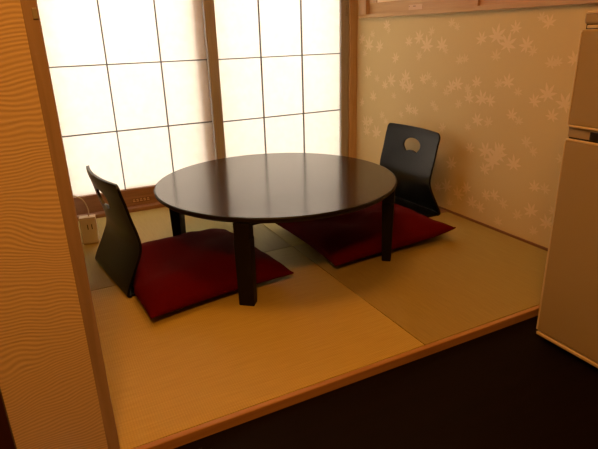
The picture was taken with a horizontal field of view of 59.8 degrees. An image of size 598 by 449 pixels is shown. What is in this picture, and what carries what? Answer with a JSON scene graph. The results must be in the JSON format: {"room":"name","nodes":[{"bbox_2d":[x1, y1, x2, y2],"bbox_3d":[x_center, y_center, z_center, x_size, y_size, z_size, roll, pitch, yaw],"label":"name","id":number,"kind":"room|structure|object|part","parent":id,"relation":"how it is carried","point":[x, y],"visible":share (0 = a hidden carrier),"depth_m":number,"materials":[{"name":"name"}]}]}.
{"room":"japanese tatami room","nodes":[
{"label":"japanese tatami room","id":0,"kind":"room"},
{"bbox_2d":[0,0,107,448],"bbox_3d":[-0.560,-0.437,0.837,0.172,2.128,0.085,-12,22,-25],"label":"wall","id":1,"kind":"structure","parent":0,"point":[48,386],"depth_m":1.01,"materials":[{"name":"paper"}]},
{"bbox_2d":[0,389,16,448],"bbox_3d":[-0.682,-0.410,0.775,0.106,2.128,0.105,-12,22,-25],"label":"trim","id":2,"kind":"structure","parent":1,"relation":"attached to","point":[7,441],"depth_m":1.05,"materials":[{"name":"brown wood"}]},
{"bbox_2d":[20,0,119,448],"bbox_3d":[-0.473,-0.455,0.879,0.025,2.128,0.094,-12,22,-25],"label":"trim","id":3,"kind":"structure","parent":1,"relation":"attached to","point":[30,11],"depth_m":0.99,"materials":[{"name":"brown wood"}]},
{"bbox_3d":[-0.445,-0.355,0.876,0.008,0.018,0.003,-12,22,-25],"label":"catch plate","id":4,"kind":"part","parent":3,"relation":"part of","materials":[{"name":"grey metal"}]},
{"bbox_2d":[133,305,539,448],"bbox_3d":[0.397,0.395,1.587,1.813,0.060,0.017,-12,22,-25],"label":"trim","id":5,"kind":"structure","parent":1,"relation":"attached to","point":[173,441],"depth_m":1.43,"materials":[{"name":"brown wood"}]},
{"bbox_2d":[77,202,164,220],"bbox_3d":[-0.463,-0.159,3.130,1.860,0.080,0.090,-12,22,-25],"label":"trim","id":6,"kind":"structure","parent":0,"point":[142,207],"depth_m":2.88,"materials":[{"name":"brown wood"}]},
{"bbox_2d":[37,0,214,214],"bbox_3d":[-0.874,-0.958,2.639,0.905,1.780,0.028,-12,22,-25],"label":"door","id":7,"kind":"structure","parent":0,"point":[130,80],"depth_m":2.74,"materials":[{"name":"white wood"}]},
{"bbox_3d":[-0.841,-0.170,2.936,0.805,0.096,0.026,-12,22,-25],"label":"rail","id":8,"kind":"part","parent":7,"relation":"part of","materials":[{"name":"brown wood"}]},
{"bbox_3d":[-0.882,-0.139,2.908,0.100,0.022,0.002,-12,22,-25],"label":"maker plate","id":9,"kind":"part","parent":7,"relation":"part of","materials":[{"name":"brown wood"}]},
{"bbox_2d":[202,0,348,159],"bbox_3d":[-0.102,-1.101,2.966,0.895,1.780,0.032,-12,22,-25],"label":"door","id":10,"kind":"structure","parent":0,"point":[278,70],"depth_m":3.05,"materials":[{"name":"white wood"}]},
{"bbox_2d":[174,316,597,448],"bbox_3d":[0.423,0.918,0.274,3.250,0.080,2.530,-12,22,-25],"label":"floor","id":11,"kind":"structure","parent":0,"point":[510,387],"depth_m":1.35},
{"bbox_2d":[536,11,597,368],"bbox_3d":[1.070,-0.063,1.383,0.514,0.958,0.484,-12,22,-25],"label":"refrigerator","id":12,"kind":"object","parent":11,"relation":"on","point":[568,308],"visible":1,"depth_m":1.44,"materials":[{"name":"beige metal"}]},
{"bbox_3d":[0.862,0.117,1.333,0.034,0.603,0.482,-12,22,-25],"label":"door","id":13,"kind":"part","parent":12,"relation":"part of","materials":[{"name":"beige ceramic"}]},
{"bbox_3d":[0.849,-0.316,1.173,0.034,0.243,0.482,-12,22,-25],"label":"freezer door","id":14,"kind":"part","parent":12,"relation":"part of","materials":[{"name":"beige ceramic"}]},
{"bbox_3d":[1.059,-0.499,1.223,0.509,0.030,0.482,-12,22,-25],"label":"panel","id":15,"kind":"part","parent":12,"relation":"part of","materials":[{"name":"beige ceramic"}]},
{"bbox_2d":[356,0,597,247],"bbox_3d":[1.377,-0.673,1.321,0.099,2.128,4.360,-12,22,-25],"label":"wall","id":16,"kind":"structure","parent":0,"point":[495,86],"depth_m":2.40,"materials":[{"name":"beige paper"}]},
{"bbox_2d":[348,0,357,157],"bbox_3d":[0.303,-1.340,3.147,0.063,2.080,0.122,-12,22,-25],"label":"trim","id":17,"kind":"structure","parent":16,"relation":"attached to","point":[353,4],"depth_m":3.25,"materials":[{"name":"brown wood"}]},
{"bbox_2d":[358,0,597,18],"bbox_3d":[0.827,-1.252,2.159,0.072,0.671,2.010,-12,22,-25],"label":"window","id":18,"kind":"structure","parent":16,"relation":"in","point":[367,8],"depth_m":2.52,"materials":[{"name":"brown wood"}]},
{"bbox_3d":[0.391,-1.540,2.976,0.058,0.631,0.070,-12,22,-25],"label":"frame","id":19,"kind":"part","parent":18,"relation":"part of","materials":[{"name":"brown wood"}]},
{"bbox_3d":[0.612,-1.136,2.688,0.016,0.060,0.857,-12,22,-25],"label":"sash","id":20,"kind":"part","parent":18,"relation":"part of","materials":[{"name":"brown wood"}]},
{"bbox_3d":[1.024,-0.882,1.964,0.016,0.060,0.925,-12,22,-25],"label":"sash","id":21,"kind":"part","parent":18,"relation":"part of","materials":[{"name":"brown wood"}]},
{"bbox_2d":[438,206,547,250],"bbox_3d":[0.786,-0.056,2.721,0.006,0.039,1.795,-12,22,-25],"label":"baseboard","id":22,"kind":"structure","parent":16,"relation":"attached to","point":[447,210],"depth_m":2.44,"materials":[{"name":"brown wood"}]},
{"bbox_3d":[-0.047,0.141,2.425,2.000,0.076,1.970,-12,22,-25],"label":"floor","id":23,"kind":"structure","parent":0,"visible":0},
{"bbox_2d":[78,207,290,290],"bbox_3d":[-0.632,0.061,2.532,0.894,0.030,0.887,-12,22,-25],"label":"mat","id":24,"kind":"object","parent":23,"relation":"on","point":[151,224],"visible":0.14,"depth_m":2.55,"materials":[{"name":"beige wicker"}]},
{"bbox_2d":[73,195,99,243],"bbox_3d":[-1.018,-0.027,2.400,0.148,0.248,0.042,-8,21,-16],"label":"power adapter","id":25,"kind":"object","parent":24,"relation":"on","point":[88,223],"visible":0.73,"depth_m":2.41,"materials":[{"name":"beige plastic"}]},
{"bbox_3d":[-1.019,-0.083,2.379,0.100,0.116,0.015,-10,22,-21],"label":"cord","id":26,"kind":"part","parent":25,"relation":"part of","materials":[{"name":"beige plastic"}]},
{"bbox_2d":[86,165,141,297],"bbox_3d":[-0.588,-0.029,2.113,0.419,0.424,0.432,-15,24,-32],"label":"chair","id":27,"kind":"object","parent":24,"relation":"on","point":[119,251],"visible":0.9,"depth_m":1.95,"materials":[{"name":"black wood"}]},
{"bbox_3d":[-0.575,0.163,2.189,0.402,0.010,0.418,-15,24,-32],"label":"seat","id":28,"kind":"part","parent":27,"relation":"part of","materials":[{"name":"black wood"}]},
{"bbox_2d":[91,246,423,448],"bbox_3d":[-0.222,0.327,1.778,0.894,0.030,0.906,-12,22,-25],"label":"mat","id":29,"kind":"object","parent":23,"relation":"on","point":[208,360],"visible":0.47,"depth_m":1.59,"materials":[{"name":"beige wicker"}]},
{"bbox_2d":[132,228,293,318],"bbox_3d":[-0.419,0.142,2.070,0.565,0.101,0.585,-15,24,-32],"label":"floor cushion","id":30,"kind":"object","parent":29,"relation":"on","point":[173,273],"visible":0.73,"depth_m":1.93,"materials":[{"name":"red fabric"}]},
{"bbox_2d":[154,153,396,305],"bbox_3d":[-0.090,-0.035,2.219,0.989,0.335,0.989,-14,24,-30],"label":"round table","id":31,"kind":"object","parent":29,"relation":"on","point":[246,191],"visible":0.97,"depth_m":2.02,"materials":[{"name":"brown wood"}]},
{"bbox_3d":[-0.542,-0.045,2.317,0.050,0.313,0.059,3,21,12],"label":"leg","id":32,"kind":"part","parent":31,"relation":"part of","materials":[{"name":"brown wood"}]},
{"bbox_3d":[-0.185,0.135,1.799,0.059,0.313,0.050,3,21,12],"label":"leg","id":33,"kind":"part","parent":31,"relation":"part of","materials":[{"name":"brown wood"}]},
{"bbox_3d":[0.363,-0.003,2.130,0.050,0.313,0.059,3,21,12],"label":"leg","id":34,"kind":"part","parent":31,"relation":"part of","materials":[{"name":"brown wood"}]},
{"bbox_2d":[261,223,305,246],"bbox_3d":[0.151,-0.099,2.901,0.860,0.030,0.887,-12,22,-25],"label":"mat","id":35,"kind":"object","parent":23,"relation":"on","point":[291,239],"visible":0.14,"depth_m":2.48,"materials":[{"name":"beige wicker"}]},
{"bbox_2d":[293,212,547,345],"bbox_3d":[0.582,0.163,2.157,0.908,0.030,0.906,-12,22,-25],"label":"mat","id":36,"kind":"object","parent":23,"relation":"on","point":[471,275],"visible":0.6,"depth_m":2.00,"materials":[{"name":"beige wicker"}]},
{"bbox_2d":[276,201,455,265],"bbox_3d":[0.280,-0.021,2.426,0.630,0.122,0.600,-12,23,-26],"label":"floor cushion","id":37,"kind":"object","parent":36,"relation":"on","point":[341,239],"visible":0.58,"depth_m":2.25,"materials":[{"name":"red fabric"}]},
{"bbox_2d":[380,123,439,216],"bbox_3d":[0.434,-0.271,2.686,0.419,0.424,0.432,-12,22,-25],"label":"chair","id":38,"kind":"object","parent":36,"relation":"on","point":[412,170],"visible":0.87,"depth_m":2.74,"materials":[{"name":"black wood"}]},
{"bbox_3d":[0.432,-0.075,2.754,0.402,0.010,0.418,-12,22,-25],"label":"seat","id":39,"kind":"part","parent":38,"relation":"part of","materials":[{"name":"black wood"}]}
]}

